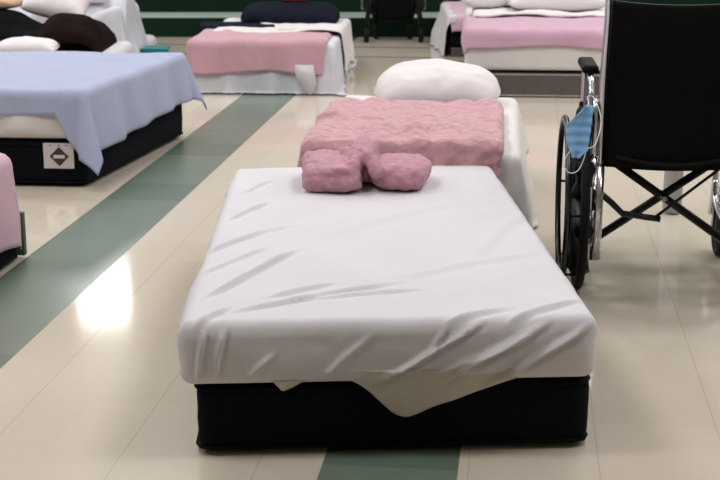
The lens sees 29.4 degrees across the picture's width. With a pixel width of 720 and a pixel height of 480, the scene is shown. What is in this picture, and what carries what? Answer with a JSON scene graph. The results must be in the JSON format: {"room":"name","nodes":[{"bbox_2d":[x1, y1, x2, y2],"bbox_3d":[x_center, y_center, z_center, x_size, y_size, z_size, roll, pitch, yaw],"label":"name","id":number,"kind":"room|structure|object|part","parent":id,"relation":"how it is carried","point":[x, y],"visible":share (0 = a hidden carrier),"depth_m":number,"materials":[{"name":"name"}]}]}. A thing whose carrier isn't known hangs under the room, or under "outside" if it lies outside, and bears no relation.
{"room":"emergency shelter","nodes":[
{"label":"emergency shelter","id":0,"kind":"room"},
{"bbox_2d":[0,37,719,479],"bbox_3d":[0.000,-0.063,5.774,18.000,0.100,19.200,0,15,0],"label":"floor","id":1,"kind":"structure","parent":0,"point":[92,386],"depth_m":4.37,"materials":[{"name":"tile"}]},
{"bbox_2d":[0,247,17,268],"bbox_3d":[-1.859,0.186,4.291,0.981,0.166,1.729,2,15,8],"label":"box spring","id":2,"kind":"object","parent":1,"relation":"on","point":[7,256],"visible":0.35,"depth_m":4.95,"materials":[{"name":"black fabric"}]},
{"bbox_2d":[16,211,26,255],"bbox_3d":[-1.726,-0.042,5.132,0.985,0.165,0.027,2,15,8],"label":"board","id":3,"kind":"object","parent":1,"relation":"on","point":[23,252],"visible":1,"depth_m":5.06,"materials":[{"name":"green"}]},
{"bbox_2d":[0,104,182,184],"bbox_3d":[-2.046,-0.531,6.923,2.067,0.211,1.335,1,15,5],"label":"box spring","id":4,"kind":"object","parent":1,"relation":"on","point":[34,160],"visible":0.41,"depth_m":6.25,"materials":[{"name":"black fabric"}]},
{"bbox_2d":[0,115,66,138],"bbox_3d":[-2.042,-0.742,6.857,2.084,0.220,1.372,1,15,5],"label":"mattress","id":5,"kind":"object","parent":4,"relation":"on","point":[46,126],"visible":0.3,"depth_m":6.17,"materials":[{"name":"beige fabric"}]},
{"bbox_2d":[0,51,206,174],"bbox_3d":[-1.999,-0.692,6.899,2.153,0.386,1.531,2,15,6],"label":"blanket","id":6,"kind":"object","parent":5,"relation":"on","point":[96,99],"visible":1,"depth_m":6.54,"materials":[{"name":"blue fabric"}]},
{"bbox_2d":[141,46,169,52],"bbox_3d":[-1.600,-1.468,10.730,0.214,0.088,0.154,-1,15,-3],"label":"box","id":7,"kind":"object","parent":1,"relation":"on","point":[146,49],"visible":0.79,"depth_m":10.66,"materials":[{"name":"plastic"}]},
{"bbox_2d":[146,34,156,45],"bbox_3d":[-1.782,-1.637,11.303,0.204,0.114,0.283,0,15,0],"label":"cloth bundle","id":8,"kind":"object","parent":7,"relation":"on","point":[151,40],"visible":0.22,"depth_m":11.22,"materials":[{"name":"white fabric"}]},
{"bbox_3d":[-1.600,-1.502,10.721,0.214,0.018,0.154,-1,15,-3],"label":"lid","id":9,"kind":"part","parent":7,"relation":"part of","materials":[{"name":"teal plastic"}]},
{"bbox_2d":[194,374,589,449],"bbox_3d":[0.056,0.199,4.211,1.031,0.181,1.860,0,15,0],"label":"box spring","id":10,"kind":"object","parent":1,"relation":"on","point":[325,414],"visible":0.21,"depth_m":3.34,"materials":[{"name":"black fabric"}]},
{"bbox_2d":[177,166,596,416],"bbox_3d":[0.053,0.068,4.153,1.040,0.265,1.899,0,15,0],"label":"fitted sheet","id":11,"kind":"object","parent":10,"relation":"on","point":[442,291],"visible":0.96,"depth_m":3.42,"materials":[{"name":"white fabric"}]},
{"bbox_2d":[301,136,431,192],"bbox_3d":[0.021,-0.273,4.724,0.455,0.161,0.500,0,15,-1],"label":"folded towel","id":12,"kind":"object","parent":11,"relation":"on","point":[344,169],"visible":1,"depth_m":4.53,"materials":[{"name":"pink fabric"}]},
{"bbox_2d":[361,0,425,42],"bbox_3d":[0.290,-2.163,11.808,0.566,0.898,0.399,0,15,0],"label":"wheelchair","id":13,"kind":"object","parent":1,"relation":"on","point":[382,9],"visible":1,"depth_m":11.76,"materials":[{"name":"black plastic"}]},
{"bbox_3d":[0.083,-2.076,11.725,0.067,0.488,0.116,8,17,27],"label":"leg","id":14,"kind":"part","parent":13,"relation":"part of","materials":[{"name":"black plastic"}]},
{"bbox_3d":[0.115,-2.127,11.919,0.093,0.489,0.108,0,15,0],"label":"leg","id":15,"kind":"part","parent":13,"relation":"part of","materials":[{"name":"black plastic"}]},
{"bbox_3d":[0.465,-2.127,11.919,0.093,0.489,0.108,0,15,0],"label":"leg","id":16,"kind":"part","parent":13,"relation":"part of","materials":[{"name":"black plastic"}]},
{"bbox_3d":[0.497,-2.076,11.725,0.067,0.488,0.116,-8,17,-27],"label":"leg","id":17,"kind":"part","parent":13,"relation":"part of","materials":[{"name":"black plastic"}]},
{"bbox_2d":[445,37,464,55],"bbox_3d":[1.170,-1.651,11.457,0.910,0.066,1.310,0,15,0],"label":"box spring","id":18,"kind":"object","parent":1,"relation":"on","point":[453,51],"visible":0.14,"depth_m":10.84,"materials":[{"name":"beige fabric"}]},
{"bbox_2d":[446,24,461,46],"bbox_3d":[1.170,-1.802,11.429,0.914,0.236,1.293,0,15,0],"label":"mattress","id":19,"kind":"object","parent":18,"relation":"on","point":[454,38],"visible":0.1,"depth_m":10.83,"materials":[{"name":"black fabric"}]},
{"bbox_2d":[429,3,456,55],"bbox_3d":[0.676,-1.742,11.269,0.178,0.334,1.018,0,15,0],"label":"sheet","id":20,"kind":"object","parent":19,"relation":"on","point":[438,34],"visible":0.98,"depth_m":11.23,"materials":[{"name":"white fabric"}]},
{"bbox_2d":[441,1,508,31],"bbox_3d":[1.170,-1.858,11.346,0.944,0.151,1.235,0,15,0],"label":"blanket","id":21,"kind":"object","parent":19,"relation":"on","point":[458,7],"visible":0.19,"depth_m":10.99,"materials":[{"name":"fabric"}]},
{"bbox_2d":[488,70,599,96],"bbox_3d":[1.324,-1.228,9.686,0.960,0.151,1.860,1,15,4],"label":"box spring","id":22,"kind":"object","parent":1,"relation":"on","point":[547,83],"visible":0.18,"depth_m":8.80,"materials":[{"name":"beige fabric"}]},
{"bbox_2d":[464,8,601,70],"bbox_3d":[1.258,-1.434,9.627,1.053,0.238,1.881,1,15,4],"label":"mattress","id":23,"kind":"object","parent":22,"relation":"on","point":[534,57],"visible":0.26,"depth_m":8.74,"materials":[{"name":"white fabric"}]},
{"bbox_2d":[461,16,604,54],"bbox_3d":[1.218,-1.367,9.092,1.092,0.183,0.868,1,15,4],"label":"blanket","id":24,"kind":"object","parent":23,"relation":"on","point":[504,31],"visible":0.84,"depth_m":8.71,"materials":[{"name":"pink fabric"}]},
{"bbox_2d":[472,5,604,17],"bbox_3d":[1.298,-1.605,9.653,1.012,0.069,0.633,1,15,4],"label":"sheet","id":25,"kind":"object","parent":23,"relation":"on","point":[507,9],"visible":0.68,"depth_m":9.40,"materials":[{"name":"white fabric"}]},
{"bbox_2d":[461,0,508,7],"bbox_3d":[0.886,-1.741,9.794,0.320,0.154,0.280,-3,15,-11],"label":"pillow","id":26,"kind":"object","parent":25,"relation":"on","point":[472,3],"visible":1,"depth_m":9.68,"materials":[{"name":"fabric"}]},
{"bbox_2d":[507,0,605,10],"bbox_3d":[1.380,-1.737,9.708,0.696,0.213,0.419,0,15,-2],"label":"pillow","id":27,"kind":"object","parent":25,"relation":"on","point":[561,5],"visible":0.88,"depth_m":9.52,"materials":[{"name":"fabric"}]},
{"bbox_2d":[555,0,719,289],"bbox_3d":[1.052,-0.381,4.686,0.726,1.068,0.863,1,15,5],"label":"wheelchair","id":28,"kind":"object","parent":1,"relation":"on","point":[659,102],"visible":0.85,"depth_m":4.55,"materials":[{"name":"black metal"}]},
{"bbox_2d":[563,95,601,172],"bbox_3d":[0.734,-0.343,4.386,0.084,0.215,0.307,6,16,22],"label":"face mask","id":29,"kind":"object","parent":28,"relation":"hanging from","point":[578,130],"visible":1,"depth_m":4.28,"materials":[{"name":"blue fabric"}]},
{"bbox_3d":[0.792,-0.406,4.739,0.036,0.371,0.392,1,15,5],"label":"armrest","id":30,"kind":"part","parent":28,"relation":"part of","materials":[{"name":"silver metal"}]},
{"bbox_3d":[0.774,-0.089,4.654,0.032,0.320,0.059,-10,18,-33],"label":"axle plate","id":31,"kind":"part","parent":28,"relation":"part of","materials":[{"name":"silver metal"}]},
{"bbox_3d":[0.809,-0.453,4.776,0.063,0.962,0.695,1,15,5],"label":"frame","id":32,"kind":"part","parent":28,"relation":"part of","materials":[{"name":"silver metal"}]},
{"bbox_3d":[1.038,-0.499,4.494,0.452,0.578,0.128,1,15,5],"label":"backrest","id":33,"kind":"part","parent":28,"relation":"part of","materials":[{"name":"black fabric"}]},
{"bbox_3d":[1.059,-0.319,4.786,0.480,0.066,0.430,1,15,5],"label":"seat","id":34,"kind":"part","parent":28,"relation":"part of","materials":[{"name":"black fabric"}]},
{"bbox_3d":[1.309,-0.442,4.734,0.063,0.962,0.695,1,15,5],"label":"frame","id":35,"kind":"part","parent":28,"relation":"part of","materials":[{"name":"silver metal"}]},
{"bbox_2d":[662,171,683,213],"bbox_3d":[1.310,-0.317,5.708,0.080,0.416,0.080,0,15,0],"label":"post","id":36,"kind":"object","parent":1,"relation":"on","point":[670,177],"visible":0.32,"depth_m":5.70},
{"bbox_3d":[-0.595,-1.252,9.767,1.003,0.156,1.731,0,15,0],"label":"box spring","id":37,"kind":"object","parent":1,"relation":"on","visible":0},
{"bbox_3d":[-0.594,-1.408,9.723,1.022,0.163,1.741,0,15,0],"label":"mattress","id":38,"kind":"object","parent":37,"relation":"on","visible":0},
{"bbox_2d":[187,18,356,95],"bbox_3d":[-0.628,-1.325,9.698,1.206,0.327,1.878,0,15,0],"label":"bed skirt","id":39,"kind":"object","parent":38,"relation":"on","point":[332,80],"visible":0.2,"depth_m":8.92,"materials":[{"name":"white fabric"}]},
{"bbox_2d":[201,22,274,30],"bbox_3d":[-0.860,-1.507,9.655,0.520,0.035,0.320,-1,15,-6],"label":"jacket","id":40,"kind":"object","parent":39,"relation":"on","point":[204,25],"visible":0.66,"depth_m":9.53,"materials":[{"name":"black fabric"}]},
{"bbox_2d":[186,29,333,75],"bbox_3d":[-0.659,-1.264,9.170,0.928,0.245,0.697,1,15,3],"label":"blanket","id":41,"kind":"object","parent":39,"relation":"on","point":[210,51],"visible":0.91,"depth_m":8.86,"materials":[{"name":"pink fabric"}]},
{"bbox_2d":[295,65,315,94],"bbox_3d":[-0.352,-1.035,8.858,0.135,0.193,0.011,1,15,3],"label":"sheet tail","id":42,"kind":"object","parent":41,"relation":"hanging from","point":[305,74],"visible":1,"depth_m":8.85,"materials":[{"name":"white fabric"}]},
{"bbox_2d":[213,18,354,76],"bbox_3d":[-0.529,-1.374,9.742,0.980,0.346,0.917,0,15,0],"label":"sheet","id":43,"kind":"object","parent":39,"relation":"on","point":[342,26],"visible":0.64,"depth_m":9.52,"materials":[{"name":"white fabric"}]},
{"bbox_2d":[241,1,339,23],"bbox_3d":[-0.500,-1.626,9.851,0.714,0.176,0.389,0,15,0],"label":"pillow","id":44,"kind":"object","parent":43,"relation":"on","point":[278,12],"visible":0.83,"depth_m":9.70,"materials":[{"name":"black fabric"}]},
{"bbox_2d":[282,0,307,1],"bbox_3d":[-0.466,-1.757,9.902,0.221,0.072,0.179,0,15,0],"label":"cloth","id":45,"kind":"object","parent":44,"relation":"on","point":[282,0],"visible":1,"depth_m":9.84,"materials":[{"name":"red fabric"}]},
{"bbox_3d":[-2.420,-0.959,8.636,1.870,0.166,0.960,0,15,0],"label":"box spring","id":46,"kind":"object","parent":1,"relation":"on","visible":0},
{"bbox_2d":[56,41,133,52],"bbox_3d":[-2.420,-1.122,8.592,1.874,0.165,0.963,0,15,0],"label":"mattress","id":47,"kind":"object","parent":46,"relation":"on","point":[120,46],"visible":0.12,"depth_m":8.66,"materials":[{"name":"white fabric"}]},
{"bbox_2d":[0,9,42,41],"bbox_3d":[-2.190,-1.349,8.672,0.526,0.244,0.642,0,15,0],"label":"blanket","id":48,"kind":"object","parent":47,"relation":"on","point":[13,23],"visible":0.58,"depth_m":8.51,"materials":[{"name":"fabric"}]},
{"bbox_2d":[0,0,22,8],"bbox_3d":[-2.301,-1.494,8.655,0.326,0.072,0.208,0,15,0],"label":"cloth","id":49,"kind":"object","parent":48,"relation":"on","point":[4,4],"visible":1,"depth_m":8.59,"materials":[{"name":"fabric"}]},
{"bbox_2d":[0,36,59,51],"bbox_3d":[-2.000,-1.163,8.211,0.376,0.109,0.187,0,15,0],"label":"pillow","id":50,"kind":"object","parent":47,"relation":"on","point":[25,43],"visible":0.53,"depth_m":8.13,"materials":[{"name":"fabric"}]},
{"bbox_2d":[20,0,89,17],"bbox_3d":[-2.003,-1.564,9.015,0.426,0.240,0.305,-1,15,-6],"label":"pillow","id":51,"kind":"object","parent":47,"relation":"on","point":[44,8],"visible":0.73,"depth_m":8.88,"materials":[{"name":"fabric"}]},
{"bbox_2d":[36,13,116,51],"bbox_3d":[-1.870,-1.183,8.646,0.666,0.505,0.748,0,15,0],"label":"blanket","id":52,"kind":"object","parent":47,"relation":"on","point":[92,33],"visible":0.46,"depth_m":8.34,"materials":[{"name":"brown fabric"}]},
{"bbox_3d":[0.256,-0.228,5.841,0.900,0.176,1.472,0,15,0],"label":"box spring","id":53,"kind":"object","parent":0,"visible":0},
{"bbox_3d":[0.258,-0.408,5.793,0.943,0.190,1.515,0,15,0],"label":"mattress","id":54,"kind":"object","parent":53,"relation":"on","visible":0},
{"bbox_2d":[345,95,538,227],"bbox_3d":[0.266,-0.318,5.784,0.969,0.375,1.483,1,15,5],"label":"sheet","id":55,"kind":"object","parent":54,"relation":"on","point":[514,174],"visible":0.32,"depth_m":5.25,"materials":[{"name":"white fabric"}]},
{"bbox_2d":[297,96,503,177],"bbox_3d":[0.187,-0.404,5.490,0.776,0.240,1.022,1,15,6],"label":"blanket","id":56,"kind":"object","parent":55,"relation":"on","point":[462,132],"visible":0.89,"depth_m":5.18,"materials":[{"name":"pink fabric"}]},
{"bbox_2d":[374,59,500,102],"bbox_3d":[0.349,-0.699,6.173,0.569,0.218,0.389,1,15,5],"label":"pillow","id":57,"kind":"object","parent":55,"relation":"on","point":[443,80],"visible":0.65,"depth_m":6.04,"materials":[{"name":"fabric"}]},
{"bbox_3d":[-1.861,-0.008,4.237,1.196,0.230,1.827,0,15,0],"label":"mattress","id":58,"kind":"object","parent":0,"visible":0},
{"bbox_2d":[0,153,21,252],"bbox_3d":[-1.823,0.011,4.407,1.037,0.374,1.437,2,15,8],"label":"blanket","id":59,"kind":"object","parent":58,"relation":"on","point":[10,223],"visible":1,"depth_m":4.89,"materials":[{"name":"pink fabric"}]},
{"bbox_3d":[-2.248,-1.435,10.482,1.077,0.146,1.569,0,15,0],"label":"box spring","id":60,"kind":"object","parent":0,"visible":0},
{"bbox_3d":[-2.251,-1.604,10.440,1.074,0.195,1.567,0,15,0],"label":"mattress","id":61,"kind":"object","parent":60,"relation":"on","visible":0},
{"bbox_2d":[10,0,146,52],"bbox_3d":[-2.216,-1.621,10.381,1.106,0.553,1.564,-1,15,-4],"label":"sheet","id":62,"kind":"object","parent":61,"relation":"on","point":[122,17],"visible":0.35,"depth_m":9.98,"materials":[{"name":"white fabric"}]},
{"bbox_2d":[90,0,107,2],"bbox_3d":[-2.082,-1.816,9.994,0.500,0.130,0.500,-2,16,-7],"label":"bedding","id":63,"kind":"object","parent":62,"relation":"on","point":[91,1],"visible":0.34,"depth_m":9.80,"materials":[{"name":"fabric"}]},
{"bbox_3d":[0.000,-4.505,14.584,18.000,4.000,0.100,0,15,0],"label":"wall","id":64,"kind":"structure","parent":0,"visible":0},
{"bbox_2d":[135,0,719,36],"bbox_3d":[0.000,-2.511,13.532,18.000,0.680,2.950,0,15,0],"label":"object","id":65,"kind":"structure","parent":64,"relation":"attached to","point":[160,18],"depth_m":12.44,"materials":[{"name":"green paint"}]}
]}

